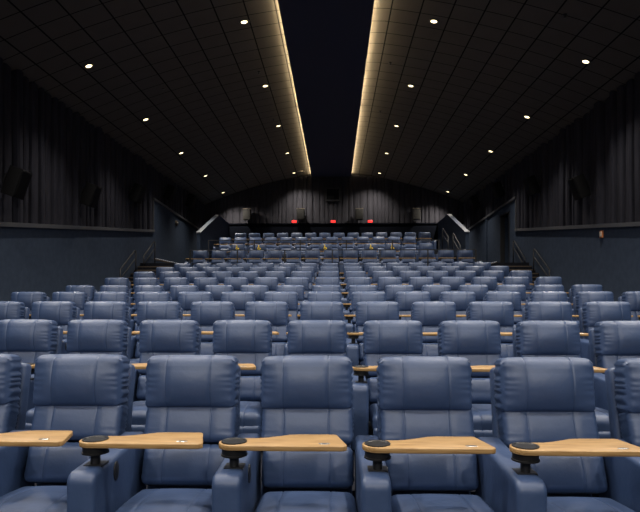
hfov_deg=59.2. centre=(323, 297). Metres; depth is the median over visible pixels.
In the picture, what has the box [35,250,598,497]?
floor
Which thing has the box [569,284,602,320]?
recliner chair
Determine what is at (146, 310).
recliner chair
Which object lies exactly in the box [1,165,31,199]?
wall speaker
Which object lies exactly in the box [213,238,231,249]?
recliner chair
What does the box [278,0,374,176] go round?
ceiling
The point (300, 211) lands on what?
speaker
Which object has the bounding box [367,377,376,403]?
lumbar cushion
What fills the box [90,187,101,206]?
grille
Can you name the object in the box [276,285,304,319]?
recliner chair
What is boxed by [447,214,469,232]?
trim
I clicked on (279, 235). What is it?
recliner chair
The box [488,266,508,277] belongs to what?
recliner chair
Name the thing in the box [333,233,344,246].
recliner chair
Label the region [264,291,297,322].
recliner chair
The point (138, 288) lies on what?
recliner chair
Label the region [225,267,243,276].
recliner chair
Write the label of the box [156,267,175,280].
recliner chair
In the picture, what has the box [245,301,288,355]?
recliner chair
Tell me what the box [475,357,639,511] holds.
recliner chair
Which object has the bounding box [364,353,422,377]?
cushion
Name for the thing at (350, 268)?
recliner chair
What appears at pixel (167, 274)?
recliner chair
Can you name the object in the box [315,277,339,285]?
recliner chair
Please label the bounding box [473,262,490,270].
recliner chair
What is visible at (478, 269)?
recliner chair
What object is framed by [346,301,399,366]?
recliner chair
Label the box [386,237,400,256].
recliner chair
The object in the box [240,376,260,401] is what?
lumbar cushion
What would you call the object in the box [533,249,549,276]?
handrail
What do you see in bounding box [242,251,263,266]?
recliner chair
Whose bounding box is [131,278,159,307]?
recliner chair
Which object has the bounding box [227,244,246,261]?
recliner chair
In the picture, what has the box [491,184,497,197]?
grille
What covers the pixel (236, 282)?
recliner chair
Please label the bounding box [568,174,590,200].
wall speaker
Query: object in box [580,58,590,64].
recessed light
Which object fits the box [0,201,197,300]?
wall
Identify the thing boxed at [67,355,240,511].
recliner chair
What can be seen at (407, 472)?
lumbar cushion
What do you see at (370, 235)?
recliner chair
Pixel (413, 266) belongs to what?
recliner chair
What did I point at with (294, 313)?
cushion
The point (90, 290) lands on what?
recliner chair
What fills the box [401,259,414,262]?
cushion
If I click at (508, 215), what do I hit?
wall
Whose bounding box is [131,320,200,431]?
recliner chair
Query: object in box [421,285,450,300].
recliner chair
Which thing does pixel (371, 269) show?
recliner chair
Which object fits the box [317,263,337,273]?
recliner chair
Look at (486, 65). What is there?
ceiling
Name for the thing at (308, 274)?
recliner chair
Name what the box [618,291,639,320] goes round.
recliner chair
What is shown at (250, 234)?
recliner chair
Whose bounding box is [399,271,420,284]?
recliner chair
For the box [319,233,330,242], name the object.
recliner chair
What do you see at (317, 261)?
cushion
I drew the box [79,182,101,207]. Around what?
wall speaker
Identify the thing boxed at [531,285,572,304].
recliner chair
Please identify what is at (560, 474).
lumbar cushion
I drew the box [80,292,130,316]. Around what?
recliner chair
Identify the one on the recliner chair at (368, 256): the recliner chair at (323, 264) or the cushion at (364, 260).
the cushion at (364, 260)
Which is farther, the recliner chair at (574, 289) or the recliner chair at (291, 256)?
the recliner chair at (291, 256)
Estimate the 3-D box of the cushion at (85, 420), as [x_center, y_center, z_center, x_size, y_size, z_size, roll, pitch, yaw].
[-1.584,0.805,3.662,0.583,0.262,0.214,0,0,1]
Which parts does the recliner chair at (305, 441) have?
swivel post, armrest, seat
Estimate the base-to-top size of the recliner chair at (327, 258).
1.093 m
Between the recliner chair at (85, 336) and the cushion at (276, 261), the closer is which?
the recliner chair at (85, 336)
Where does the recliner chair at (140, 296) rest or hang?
on the floor
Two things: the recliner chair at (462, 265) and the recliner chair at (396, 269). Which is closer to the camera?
the recliner chair at (396, 269)
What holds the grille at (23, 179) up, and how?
attached to the wall speaker at (16, 180)
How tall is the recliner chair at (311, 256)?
1.093 m
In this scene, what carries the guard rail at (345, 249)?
on the floor
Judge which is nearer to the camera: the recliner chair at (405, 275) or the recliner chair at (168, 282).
the recliner chair at (168, 282)
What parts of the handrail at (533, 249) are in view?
rail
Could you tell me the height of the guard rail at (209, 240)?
1.080 m
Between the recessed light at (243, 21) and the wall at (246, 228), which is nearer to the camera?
the recessed light at (243, 21)
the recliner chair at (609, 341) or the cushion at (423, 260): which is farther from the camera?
the cushion at (423, 260)
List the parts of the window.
pane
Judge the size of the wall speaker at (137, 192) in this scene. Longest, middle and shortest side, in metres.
0.620 x 0.418 x 0.400 m
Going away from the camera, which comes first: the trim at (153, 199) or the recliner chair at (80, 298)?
the recliner chair at (80, 298)
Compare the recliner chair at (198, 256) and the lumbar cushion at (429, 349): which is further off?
the recliner chair at (198, 256)
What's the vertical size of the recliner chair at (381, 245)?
1.093 m
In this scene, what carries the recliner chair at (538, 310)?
on the floor
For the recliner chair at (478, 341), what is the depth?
5.41 m
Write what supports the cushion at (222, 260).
on the recliner chair at (217, 256)
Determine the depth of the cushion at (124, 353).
5.68 m
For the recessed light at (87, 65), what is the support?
in the ceiling at (486, 65)
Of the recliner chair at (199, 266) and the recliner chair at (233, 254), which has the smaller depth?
the recliner chair at (199, 266)
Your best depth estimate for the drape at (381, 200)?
31.10 m
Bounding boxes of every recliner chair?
[0,301,29,319]
[0,319,62,374]
[0,354,31,432]
[0,354,134,511]
[11,292,49,313]
[25,319,131,429]
[29,292,89,319]
[31,301,79,339]
[61,301,130,353]
[65,285,96,300]
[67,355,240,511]
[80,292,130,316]
[100,285,130,296]
[104,278,130,288]
[130,272,155,296]
[130,292,171,341]
[130,301,182,375]
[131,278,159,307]
[131,285,164,319]
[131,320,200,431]
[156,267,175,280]
[159,271,181,288]
[164,277,188,292]
[169,285,198,301]
[174,263,190,271]
[178,292,213,319]
[179,267,197,277]
[184,251,208,266]
[185,271,206,284]
[190,301,234,354]
[194,277,218,291]
[195,263,211,271]
[202,267,220,276]
[204,251,226,266]
[205,285,233,300]
[212,271,232,284]
[212,320,271,436]
[212,356,356,511]
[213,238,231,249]
[216,263,232,270]
[221,291,254,319]
[223,251,244,266]
[224,277,247,290]
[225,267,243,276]
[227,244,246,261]
[228,237,246,253]
[232,233,245,243]
[237,263,252,270]
[238,271,258,284]
[240,285,268,300]
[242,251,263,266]
[245,237,261,253]
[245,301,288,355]
[247,233,259,247]
[247,244,267,262]
[249,267,267,276]
[254,277,278,291]
[258,263,274,270]
[261,251,282,266]
[262,233,273,243]
[264,271,285,284]
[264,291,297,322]
[265,237,276,252]
[272,267,290,276]
[275,237,291,256]
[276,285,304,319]
[277,233,287,246]
[279,263,295,271]
[281,251,300,269]
[284,271,311,291]
[284,301,343,355]
[285,277,308,301]
[287,320,346,356]
[291,233,301,249]
[291,237,307,256]
[296,267,314,285]
[297,291,341,318]
[300,250,319,275]
[300,263,316,281]
[305,233,315,246]
[307,237,322,249]
[312,271,338,284]
[312,285,340,291]
[315,266,338,282]
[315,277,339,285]
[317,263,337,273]
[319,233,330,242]
[319,244,331,261]
[320,250,338,270]
[323,237,337,249]
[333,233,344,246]
[338,237,353,256]
[339,250,357,275]
[339,263,359,281]
[340,266,362,287]
[340,271,365,297]
[341,277,370,308]
[343,285,376,320]
[344,291,385,337]
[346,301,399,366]
[348,233,358,246]
[351,320,422,449]
[354,237,368,256]
[355,356,495,511]
[358,250,376,270]
[361,244,378,261]
[362,233,372,243]
[364,263,380,276]
[368,266,386,283]
[370,237,384,253]
[371,271,392,290]
[376,232,387,246]
[377,250,396,266]
[377,277,401,291]
[385,244,399,261]
[385,285,413,301]
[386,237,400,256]
[386,263,402,270]
[390,232,402,246]
[392,266,410,276]
[395,291,430,320]
[396,250,415,265]
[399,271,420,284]
[400,237,418,256]
[402,232,417,246]
[408,263,424,270]
[408,277,433,290]
[411,301,455,355]
[416,232,435,248]
[416,243,437,261]
[416,250,435,265]
[416,266,434,276]
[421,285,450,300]
[426,271,447,284]
[429,262,446,270]
[437,250,454,265]
[437,320,500,437]
[439,277,464,290]
[439,291,475,319]
[440,266,459,276]
[451,262,468,270]
[453,271,475,284]
[457,250,481,265]
[458,285,487,301]
[464,266,484,276]
[466,301,513,357]
[471,277,496,291]
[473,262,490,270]
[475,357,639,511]
[481,271,503,284]
[483,291,521,328]
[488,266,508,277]
[494,285,526,311]
[502,277,530,302]
[508,270,533,291]
[512,321,610,438]
[522,301,588,335]
[527,291,580,338]
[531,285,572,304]
[534,277,568,301]
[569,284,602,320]
[572,291,632,337]
[578,301,631,360]
[588,321,639,409]
[599,358,639,511]
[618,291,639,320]
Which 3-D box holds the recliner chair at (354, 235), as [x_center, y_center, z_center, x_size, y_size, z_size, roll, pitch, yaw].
[1.497,-2.877,29.144,0.738,1.093,1.208,0,0,1]
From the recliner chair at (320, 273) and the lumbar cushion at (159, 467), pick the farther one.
the recliner chair at (320, 273)
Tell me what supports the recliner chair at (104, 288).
on the floor
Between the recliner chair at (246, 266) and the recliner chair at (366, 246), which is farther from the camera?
the recliner chair at (366, 246)
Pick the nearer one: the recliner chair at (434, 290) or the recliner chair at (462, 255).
the recliner chair at (434, 290)
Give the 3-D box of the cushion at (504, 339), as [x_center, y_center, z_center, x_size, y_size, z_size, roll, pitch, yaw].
[2.239,0.483,7.466,0.583,0.262,0.214,0,0,1]
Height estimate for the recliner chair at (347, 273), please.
1.093 m
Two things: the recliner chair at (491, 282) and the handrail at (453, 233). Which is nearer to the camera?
the recliner chair at (491, 282)
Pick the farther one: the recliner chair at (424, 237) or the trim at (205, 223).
the trim at (205, 223)
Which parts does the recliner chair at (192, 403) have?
swivel post, armrest, seat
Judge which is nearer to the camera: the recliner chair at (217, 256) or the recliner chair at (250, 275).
the recliner chair at (250, 275)
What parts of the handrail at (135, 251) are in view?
post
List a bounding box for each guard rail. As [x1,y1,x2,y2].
[189,249,476,265]
[208,240,439,261]
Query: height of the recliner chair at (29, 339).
1.093 m
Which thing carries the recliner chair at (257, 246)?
on the floor
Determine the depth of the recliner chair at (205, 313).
7.63 m
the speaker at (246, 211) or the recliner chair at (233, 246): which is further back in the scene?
the speaker at (246, 211)
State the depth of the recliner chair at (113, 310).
7.73 m
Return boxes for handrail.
[120,250,136,277]
[143,241,155,265]
[442,229,448,248]
[452,233,460,248]
[513,240,525,262]
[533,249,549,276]
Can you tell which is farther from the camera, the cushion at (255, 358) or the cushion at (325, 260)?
the cushion at (325, 260)
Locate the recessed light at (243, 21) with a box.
[239,19,248,24]
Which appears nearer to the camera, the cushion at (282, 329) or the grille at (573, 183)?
the cushion at (282, 329)
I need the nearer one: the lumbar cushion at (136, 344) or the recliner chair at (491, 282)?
the lumbar cushion at (136, 344)
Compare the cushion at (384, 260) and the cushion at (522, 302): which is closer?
the cushion at (522, 302)
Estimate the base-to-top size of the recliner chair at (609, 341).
1.093 m
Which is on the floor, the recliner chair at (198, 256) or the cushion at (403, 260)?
the recliner chair at (198, 256)
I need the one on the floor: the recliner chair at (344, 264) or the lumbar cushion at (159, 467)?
the recliner chair at (344, 264)
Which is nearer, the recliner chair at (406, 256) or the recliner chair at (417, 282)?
the recliner chair at (417, 282)
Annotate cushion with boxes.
[0,351,55,373]
[0,403,19,432]
[24,442,89,482]
[31,404,127,441]
[57,325,67,339]
[68,351,126,356]
[134,342,139,357]
[136,325,139,341]
[136,375,145,400]
[138,352,198,374]
[141,444,223,485]
[144,405,238,443]
[183,310,190,319]
[193,258,207,263]
[199,325,213,341]
[201,342,213,354]
[212,258,226,263]
[214,352,271,375]
[219,244,229,248]
[230,258,243,263]
[235,310,244,319]
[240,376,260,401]
[249,258,263,263]
[261,407,353,445]
[261,447,353,488]
[268,258,281,263]
[271,325,287,342]
[272,342,285,355]
[280,244,291,248]
[286,258,300,262]
[288,310,297,322]
[289,353,346,356]
[295,244,307,247]
[304,290,308,299]
[305,258,319,263]
[324,258,338,263]
[342,244,353,247]
[343,258,357,262]
[352,311,355,324]
[356,326,362,343]
[358,343,362,361]
[362,259,376,262]
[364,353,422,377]
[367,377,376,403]
[379,409,474,439]
[382,259,395,262]
[385,453,478,490]
[399,311,410,320]
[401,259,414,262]
[405,244,415,247]
[419,259,434,262]
[420,239,430,242]
[422,326,438,342]
[422,343,437,355]
[439,257,453,262]
[441,354,500,377]
[456,311,465,319]
[458,257,472,262]
[471,378,490,403]
[497,411,599,447]
[500,326,513,342]
[500,343,513,357]
[513,311,521,323]
[518,355,580,357]
[521,301,526,311]
[531,456,607,493]
[584,327,594,339]
[596,355,639,373]
[618,413,639,446]
[631,311,639,320]
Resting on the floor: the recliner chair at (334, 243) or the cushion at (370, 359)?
the recliner chair at (334, 243)
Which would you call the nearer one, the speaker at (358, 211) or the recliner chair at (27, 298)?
the recliner chair at (27, 298)
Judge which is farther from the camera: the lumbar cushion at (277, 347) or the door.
the door
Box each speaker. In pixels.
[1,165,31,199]
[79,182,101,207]
[129,183,145,203]
[243,208,250,220]
[297,208,304,219]
[355,208,362,219]
[412,208,420,219]
[523,175,540,195]
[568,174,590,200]
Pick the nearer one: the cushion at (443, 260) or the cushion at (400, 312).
the cushion at (400, 312)
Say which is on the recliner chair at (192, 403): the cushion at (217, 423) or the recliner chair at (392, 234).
the cushion at (217, 423)
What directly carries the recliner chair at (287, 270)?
on the floor
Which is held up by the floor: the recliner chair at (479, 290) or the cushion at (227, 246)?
the recliner chair at (479, 290)
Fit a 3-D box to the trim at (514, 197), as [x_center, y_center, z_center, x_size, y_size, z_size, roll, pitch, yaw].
[7.649,-3.732,26.371,0.230,0.448,8.950,0,0,1]
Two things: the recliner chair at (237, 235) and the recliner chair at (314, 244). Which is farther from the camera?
the recliner chair at (237, 235)
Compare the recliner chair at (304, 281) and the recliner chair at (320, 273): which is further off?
the recliner chair at (320, 273)
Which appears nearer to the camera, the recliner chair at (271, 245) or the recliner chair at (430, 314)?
the recliner chair at (430, 314)
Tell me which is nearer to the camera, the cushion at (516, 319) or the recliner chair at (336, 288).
the cushion at (516, 319)
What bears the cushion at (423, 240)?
on the recliner chair at (424, 237)
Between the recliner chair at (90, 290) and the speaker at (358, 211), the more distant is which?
the speaker at (358, 211)
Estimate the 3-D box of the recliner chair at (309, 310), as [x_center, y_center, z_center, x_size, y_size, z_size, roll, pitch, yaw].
[-0.095,0.592,7.294,0.738,1.093,1.208,0,0,1]
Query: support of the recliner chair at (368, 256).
on the floor
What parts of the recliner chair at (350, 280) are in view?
armrest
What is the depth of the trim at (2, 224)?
14.86 m
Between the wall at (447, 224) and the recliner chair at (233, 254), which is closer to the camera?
the recliner chair at (233, 254)
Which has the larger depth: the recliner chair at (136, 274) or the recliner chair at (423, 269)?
the recliner chair at (423, 269)
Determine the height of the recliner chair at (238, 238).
1.093 m
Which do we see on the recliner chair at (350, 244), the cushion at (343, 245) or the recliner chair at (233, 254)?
the cushion at (343, 245)
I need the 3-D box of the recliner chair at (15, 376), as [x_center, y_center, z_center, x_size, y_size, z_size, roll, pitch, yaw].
[-2.412,0.913,3.395,0.738,1.093,1.208,0,0,1]
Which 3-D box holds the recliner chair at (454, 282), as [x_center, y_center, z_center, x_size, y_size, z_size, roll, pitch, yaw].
[3.037,0.038,13.164,0.738,1.093,1.208,0,0,1]
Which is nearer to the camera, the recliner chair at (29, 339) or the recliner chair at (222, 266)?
the recliner chair at (29, 339)
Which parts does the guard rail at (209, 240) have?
rail, rail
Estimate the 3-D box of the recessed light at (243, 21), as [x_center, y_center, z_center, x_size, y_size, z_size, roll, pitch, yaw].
[-1.915,-6.691,13.643,0.255,0.063,0.258,0,0,8]
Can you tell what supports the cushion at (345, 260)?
on the recliner chair at (349, 256)
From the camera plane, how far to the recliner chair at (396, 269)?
17.51 m
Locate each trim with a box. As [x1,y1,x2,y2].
[0,222,154,231]
[152,199,153,229]
[153,198,199,229]
[196,215,218,233]
[205,223,462,224]
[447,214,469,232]
[468,196,515,229]
[486,218,486,261]
[514,222,639,230]
[515,199,516,228]
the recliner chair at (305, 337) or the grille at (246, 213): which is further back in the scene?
the grille at (246, 213)
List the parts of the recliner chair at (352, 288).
armrest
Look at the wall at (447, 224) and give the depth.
27.26 m
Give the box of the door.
[500,211,509,262]
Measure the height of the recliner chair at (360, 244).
1.093 m
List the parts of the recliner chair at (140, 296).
armrest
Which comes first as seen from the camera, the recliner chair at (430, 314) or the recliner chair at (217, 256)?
the recliner chair at (430, 314)
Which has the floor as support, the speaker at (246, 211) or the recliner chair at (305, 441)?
the recliner chair at (305, 441)
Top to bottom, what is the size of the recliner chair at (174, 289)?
1.093 m
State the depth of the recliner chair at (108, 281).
13.94 m
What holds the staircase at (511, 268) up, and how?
on the floor
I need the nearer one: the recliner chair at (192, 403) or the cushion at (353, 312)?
the recliner chair at (192, 403)
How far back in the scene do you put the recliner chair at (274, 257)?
22.18 m
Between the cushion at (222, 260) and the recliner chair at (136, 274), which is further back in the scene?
the cushion at (222, 260)
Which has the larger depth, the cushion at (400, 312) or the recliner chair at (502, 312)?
the cushion at (400, 312)
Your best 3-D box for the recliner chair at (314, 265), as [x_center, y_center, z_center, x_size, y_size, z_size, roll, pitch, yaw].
[-0.592,-0.686,19.459,0.738,1.093,1.208,0,0,1]
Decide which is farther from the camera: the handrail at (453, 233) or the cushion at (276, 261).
the handrail at (453, 233)
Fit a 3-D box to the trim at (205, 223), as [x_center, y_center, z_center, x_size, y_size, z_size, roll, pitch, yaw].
[0.585,-4.090,31.050,14.230,0.060,0.210,0,0,1]
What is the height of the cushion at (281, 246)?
0.262 m
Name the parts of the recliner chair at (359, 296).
armrest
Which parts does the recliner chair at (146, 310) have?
armrest, seat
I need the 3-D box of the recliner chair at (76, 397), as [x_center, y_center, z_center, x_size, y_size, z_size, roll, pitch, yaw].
[-1.664,0.913,3.348,0.738,1.093,1.208,0,0,1]
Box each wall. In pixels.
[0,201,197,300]
[197,217,228,256]
[208,174,462,248]
[438,216,468,255]
[469,200,639,300]
[508,215,508,262]
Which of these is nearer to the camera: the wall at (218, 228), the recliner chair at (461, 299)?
the recliner chair at (461, 299)
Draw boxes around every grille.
[14,171,31,198]
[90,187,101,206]
[137,186,145,202]
[170,187,176,200]
[191,196,196,207]
[243,210,249,219]
[413,209,419,218]
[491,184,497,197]
[523,179,531,195]
[568,178,579,199]
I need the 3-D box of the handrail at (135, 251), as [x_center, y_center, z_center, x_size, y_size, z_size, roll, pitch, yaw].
[-6.602,-0.988,19.077,0.052,1.395,1.482,0,0,1]
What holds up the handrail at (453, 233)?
on the floor
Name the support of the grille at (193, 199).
attached to the wall speaker
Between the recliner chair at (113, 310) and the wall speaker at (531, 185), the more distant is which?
the wall speaker at (531, 185)
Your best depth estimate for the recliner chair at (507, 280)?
13.32 m
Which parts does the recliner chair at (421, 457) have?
armrest, swivel post, seat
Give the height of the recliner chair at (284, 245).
1.093 m
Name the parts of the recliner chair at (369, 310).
armrest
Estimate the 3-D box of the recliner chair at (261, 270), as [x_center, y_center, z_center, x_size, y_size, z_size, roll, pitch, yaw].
[-2.137,-0.447,17.534,0.738,1.093,1.208,0,0,1]
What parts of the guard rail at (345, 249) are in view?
rail, post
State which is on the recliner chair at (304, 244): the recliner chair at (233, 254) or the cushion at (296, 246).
the cushion at (296, 246)
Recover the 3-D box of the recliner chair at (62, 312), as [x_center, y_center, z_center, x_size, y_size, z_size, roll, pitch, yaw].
[-3.851,0.592,7.530,0.738,1.093,1.208,0,0,1]
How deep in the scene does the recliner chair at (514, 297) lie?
9.38 m
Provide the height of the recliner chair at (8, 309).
1.093 m
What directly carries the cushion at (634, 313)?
on the recliner chair at (633, 297)
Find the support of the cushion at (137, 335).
on the recliner chair at (146, 310)
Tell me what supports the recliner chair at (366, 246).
on the floor
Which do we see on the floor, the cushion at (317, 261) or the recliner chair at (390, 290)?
the recliner chair at (390, 290)
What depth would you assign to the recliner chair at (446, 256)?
21.87 m
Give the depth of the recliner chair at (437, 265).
19.42 m
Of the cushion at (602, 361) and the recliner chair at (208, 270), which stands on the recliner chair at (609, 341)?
the cushion at (602, 361)
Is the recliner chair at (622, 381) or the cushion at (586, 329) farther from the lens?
the cushion at (586, 329)
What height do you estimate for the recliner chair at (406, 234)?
1.093 m
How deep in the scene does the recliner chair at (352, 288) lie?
11.54 m
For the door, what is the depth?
23.93 m
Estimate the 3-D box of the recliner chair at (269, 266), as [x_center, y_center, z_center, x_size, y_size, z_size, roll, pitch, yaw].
[-2.095,-0.686,19.553,0.738,1.093,1.208,0,0,1]
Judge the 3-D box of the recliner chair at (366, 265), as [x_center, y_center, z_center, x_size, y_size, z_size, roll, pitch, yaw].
[1.661,-0.686,19.317,0.738,1.093,1.208,0,0,1]
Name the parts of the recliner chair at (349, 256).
armrest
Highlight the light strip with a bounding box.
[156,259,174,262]
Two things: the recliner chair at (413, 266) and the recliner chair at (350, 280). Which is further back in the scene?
the recliner chair at (413, 266)
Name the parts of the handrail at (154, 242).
post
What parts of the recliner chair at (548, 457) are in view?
armrest, swivel post, seat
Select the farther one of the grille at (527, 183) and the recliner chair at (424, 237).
the recliner chair at (424, 237)
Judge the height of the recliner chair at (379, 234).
1.093 m
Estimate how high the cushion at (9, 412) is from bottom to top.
0.262 m
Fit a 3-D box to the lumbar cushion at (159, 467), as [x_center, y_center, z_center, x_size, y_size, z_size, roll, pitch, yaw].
[-0.835,1.045,3.515,0.566,0.263,0.233,0,0,1]
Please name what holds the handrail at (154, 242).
on the floor
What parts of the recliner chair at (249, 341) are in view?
seat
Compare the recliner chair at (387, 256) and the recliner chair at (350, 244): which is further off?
the recliner chair at (350, 244)
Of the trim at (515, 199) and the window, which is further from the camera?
the window
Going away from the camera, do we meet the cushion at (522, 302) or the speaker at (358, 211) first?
the cushion at (522, 302)
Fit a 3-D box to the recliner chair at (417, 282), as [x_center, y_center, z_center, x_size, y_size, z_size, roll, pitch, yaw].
[2.285,0.038,13.211,0.738,1.093,1.208,0,0,1]
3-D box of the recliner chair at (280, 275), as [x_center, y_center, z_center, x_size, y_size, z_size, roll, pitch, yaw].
[-1.428,-0.206,15.467,0.738,1.093,1.208,0,0,1]
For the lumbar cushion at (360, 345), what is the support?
on the recliner chair at (369, 310)
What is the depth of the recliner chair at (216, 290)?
11.73 m
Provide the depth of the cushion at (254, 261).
22.21 m
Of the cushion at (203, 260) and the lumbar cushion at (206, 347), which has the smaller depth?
the lumbar cushion at (206, 347)
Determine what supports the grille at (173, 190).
attached to the wall speaker
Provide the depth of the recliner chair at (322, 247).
24.60 m
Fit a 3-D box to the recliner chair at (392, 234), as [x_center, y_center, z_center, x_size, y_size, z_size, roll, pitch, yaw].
[3.724,-2.877,29.041,0.738,1.093,1.208,0,0,1]
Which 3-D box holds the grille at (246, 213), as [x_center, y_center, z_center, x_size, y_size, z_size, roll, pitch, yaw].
[-4.178,-4.551,30.686,0.378,0.540,0.020,0,3,1]
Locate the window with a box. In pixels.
[325,187,339,200]
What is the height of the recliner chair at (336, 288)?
1.093 m
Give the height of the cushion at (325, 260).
0.262 m
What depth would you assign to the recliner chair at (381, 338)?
5.46 m
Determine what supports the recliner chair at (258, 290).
on the floor
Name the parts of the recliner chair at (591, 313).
armrest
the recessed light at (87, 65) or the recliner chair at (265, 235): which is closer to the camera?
the recessed light at (87, 65)
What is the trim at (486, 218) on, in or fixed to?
attached to the wall at (577, 256)
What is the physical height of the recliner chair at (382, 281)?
1.093 m
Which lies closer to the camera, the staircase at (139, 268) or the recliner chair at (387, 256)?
the staircase at (139, 268)
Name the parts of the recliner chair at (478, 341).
seat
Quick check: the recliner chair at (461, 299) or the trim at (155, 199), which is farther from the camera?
the trim at (155, 199)
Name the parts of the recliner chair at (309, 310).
armrest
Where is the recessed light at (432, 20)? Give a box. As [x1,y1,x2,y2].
[429,18,438,23]
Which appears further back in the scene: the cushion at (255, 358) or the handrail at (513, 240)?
the handrail at (513, 240)
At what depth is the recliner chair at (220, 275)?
15.81 m
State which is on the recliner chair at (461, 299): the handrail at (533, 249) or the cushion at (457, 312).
the cushion at (457, 312)
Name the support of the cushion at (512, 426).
on the recliner chair at (548, 457)
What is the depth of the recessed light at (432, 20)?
13.52 m
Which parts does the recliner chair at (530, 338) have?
seat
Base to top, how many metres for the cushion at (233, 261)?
0.262 m
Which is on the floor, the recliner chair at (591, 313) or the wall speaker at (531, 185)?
the recliner chair at (591, 313)
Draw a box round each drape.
[0,57,204,228]
[205,174,462,222]
[463,72,639,228]
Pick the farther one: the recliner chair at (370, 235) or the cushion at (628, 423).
the recliner chair at (370, 235)
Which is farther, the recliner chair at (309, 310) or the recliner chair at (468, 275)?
the recliner chair at (468, 275)
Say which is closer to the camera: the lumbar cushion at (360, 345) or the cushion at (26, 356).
the cushion at (26, 356)
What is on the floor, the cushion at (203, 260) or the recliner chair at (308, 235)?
the recliner chair at (308, 235)
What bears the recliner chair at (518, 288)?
on the floor
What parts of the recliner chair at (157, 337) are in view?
armrest, seat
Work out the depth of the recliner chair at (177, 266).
20.00 m
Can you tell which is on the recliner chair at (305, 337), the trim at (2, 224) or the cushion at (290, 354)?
the cushion at (290, 354)
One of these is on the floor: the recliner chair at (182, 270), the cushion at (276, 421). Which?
the recliner chair at (182, 270)
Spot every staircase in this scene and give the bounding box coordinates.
[127,266,171,288]
[509,266,538,286]
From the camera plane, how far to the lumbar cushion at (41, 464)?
3.47 m
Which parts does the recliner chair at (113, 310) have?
armrest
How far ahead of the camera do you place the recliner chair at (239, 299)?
9.65 m
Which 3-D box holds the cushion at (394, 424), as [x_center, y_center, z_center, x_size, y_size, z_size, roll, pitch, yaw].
[0.643,0.805,3.522,0.583,0.262,0.214,0,0,1]
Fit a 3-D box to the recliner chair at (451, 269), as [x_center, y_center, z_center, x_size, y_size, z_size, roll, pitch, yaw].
[3.873,-0.447,17.155,0.738,1.093,1.208,0,0,1]
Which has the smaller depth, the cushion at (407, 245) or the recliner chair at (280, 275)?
the recliner chair at (280, 275)
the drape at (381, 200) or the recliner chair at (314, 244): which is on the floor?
the recliner chair at (314, 244)
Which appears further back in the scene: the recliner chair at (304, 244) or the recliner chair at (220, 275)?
the recliner chair at (304, 244)
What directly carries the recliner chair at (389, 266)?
on the floor
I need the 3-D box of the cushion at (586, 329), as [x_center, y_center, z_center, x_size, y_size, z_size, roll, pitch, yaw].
[3.741,0.483,7.372,0.583,0.262,0.214,0,0,1]
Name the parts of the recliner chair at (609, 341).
armrest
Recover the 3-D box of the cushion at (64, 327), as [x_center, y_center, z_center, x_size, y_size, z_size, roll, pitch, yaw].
[-3.771,0.483,7.844,0.583,0.262,0.214,0,0,1]
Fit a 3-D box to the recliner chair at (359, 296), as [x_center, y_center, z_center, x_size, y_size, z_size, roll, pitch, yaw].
[0.699,0.433,9.266,0.738,1.093,1.208,0,0,1]
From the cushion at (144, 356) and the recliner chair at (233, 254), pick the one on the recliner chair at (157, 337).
the cushion at (144, 356)
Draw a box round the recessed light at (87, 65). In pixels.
[83,63,93,68]
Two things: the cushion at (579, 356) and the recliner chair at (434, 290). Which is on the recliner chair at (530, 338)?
the cushion at (579, 356)
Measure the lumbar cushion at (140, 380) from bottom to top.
0.263 m
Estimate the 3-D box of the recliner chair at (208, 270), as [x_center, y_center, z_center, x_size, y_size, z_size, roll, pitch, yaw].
[-3.639,-0.447,17.628,0.738,1.093,1.208,0,0,1]
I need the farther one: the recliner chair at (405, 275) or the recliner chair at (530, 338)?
the recliner chair at (405, 275)
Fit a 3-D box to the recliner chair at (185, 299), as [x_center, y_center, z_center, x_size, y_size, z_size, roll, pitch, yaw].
[-2.306,0.433,9.455,0.738,1.093,1.208,0,0,1]
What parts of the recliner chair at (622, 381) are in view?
armrest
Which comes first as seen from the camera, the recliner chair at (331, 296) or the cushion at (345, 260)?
the recliner chair at (331, 296)
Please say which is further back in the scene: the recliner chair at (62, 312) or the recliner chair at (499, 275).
the recliner chair at (499, 275)
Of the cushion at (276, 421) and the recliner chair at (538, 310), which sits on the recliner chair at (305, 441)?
the cushion at (276, 421)
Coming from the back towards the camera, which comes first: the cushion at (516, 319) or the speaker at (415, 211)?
the speaker at (415, 211)
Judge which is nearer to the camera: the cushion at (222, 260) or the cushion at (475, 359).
the cushion at (475, 359)
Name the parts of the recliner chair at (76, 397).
armrest, seat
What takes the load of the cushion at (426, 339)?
on the recliner chair at (430, 314)
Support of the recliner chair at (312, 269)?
on the floor
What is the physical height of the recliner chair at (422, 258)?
1.093 m
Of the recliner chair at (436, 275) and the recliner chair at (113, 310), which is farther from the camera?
the recliner chair at (436, 275)
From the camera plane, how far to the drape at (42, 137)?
14.87 m
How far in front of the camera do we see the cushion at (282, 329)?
7.57 m
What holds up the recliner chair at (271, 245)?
on the floor
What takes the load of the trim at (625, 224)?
attached to the wall at (577, 256)
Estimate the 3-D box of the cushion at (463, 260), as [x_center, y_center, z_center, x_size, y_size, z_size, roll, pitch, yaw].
[5.541,-1.465,21.919,0.583,0.262,0.214,0,0,1]
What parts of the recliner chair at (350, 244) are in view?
armrest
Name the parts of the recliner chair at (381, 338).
armrest, swivel post, seat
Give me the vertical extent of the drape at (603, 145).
6.246 m
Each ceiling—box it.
[0,0,639,204]
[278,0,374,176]
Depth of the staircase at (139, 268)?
20.37 m
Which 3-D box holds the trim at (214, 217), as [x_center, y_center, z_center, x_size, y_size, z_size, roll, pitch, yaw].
[-5.397,-3.502,26.469,0.200,1.395,3.900,0,0,1]
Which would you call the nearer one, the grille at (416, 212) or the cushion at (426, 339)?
the cushion at (426, 339)
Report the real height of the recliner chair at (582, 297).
1.093 m
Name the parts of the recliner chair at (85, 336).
seat, armrest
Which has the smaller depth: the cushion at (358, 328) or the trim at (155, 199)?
the cushion at (358, 328)

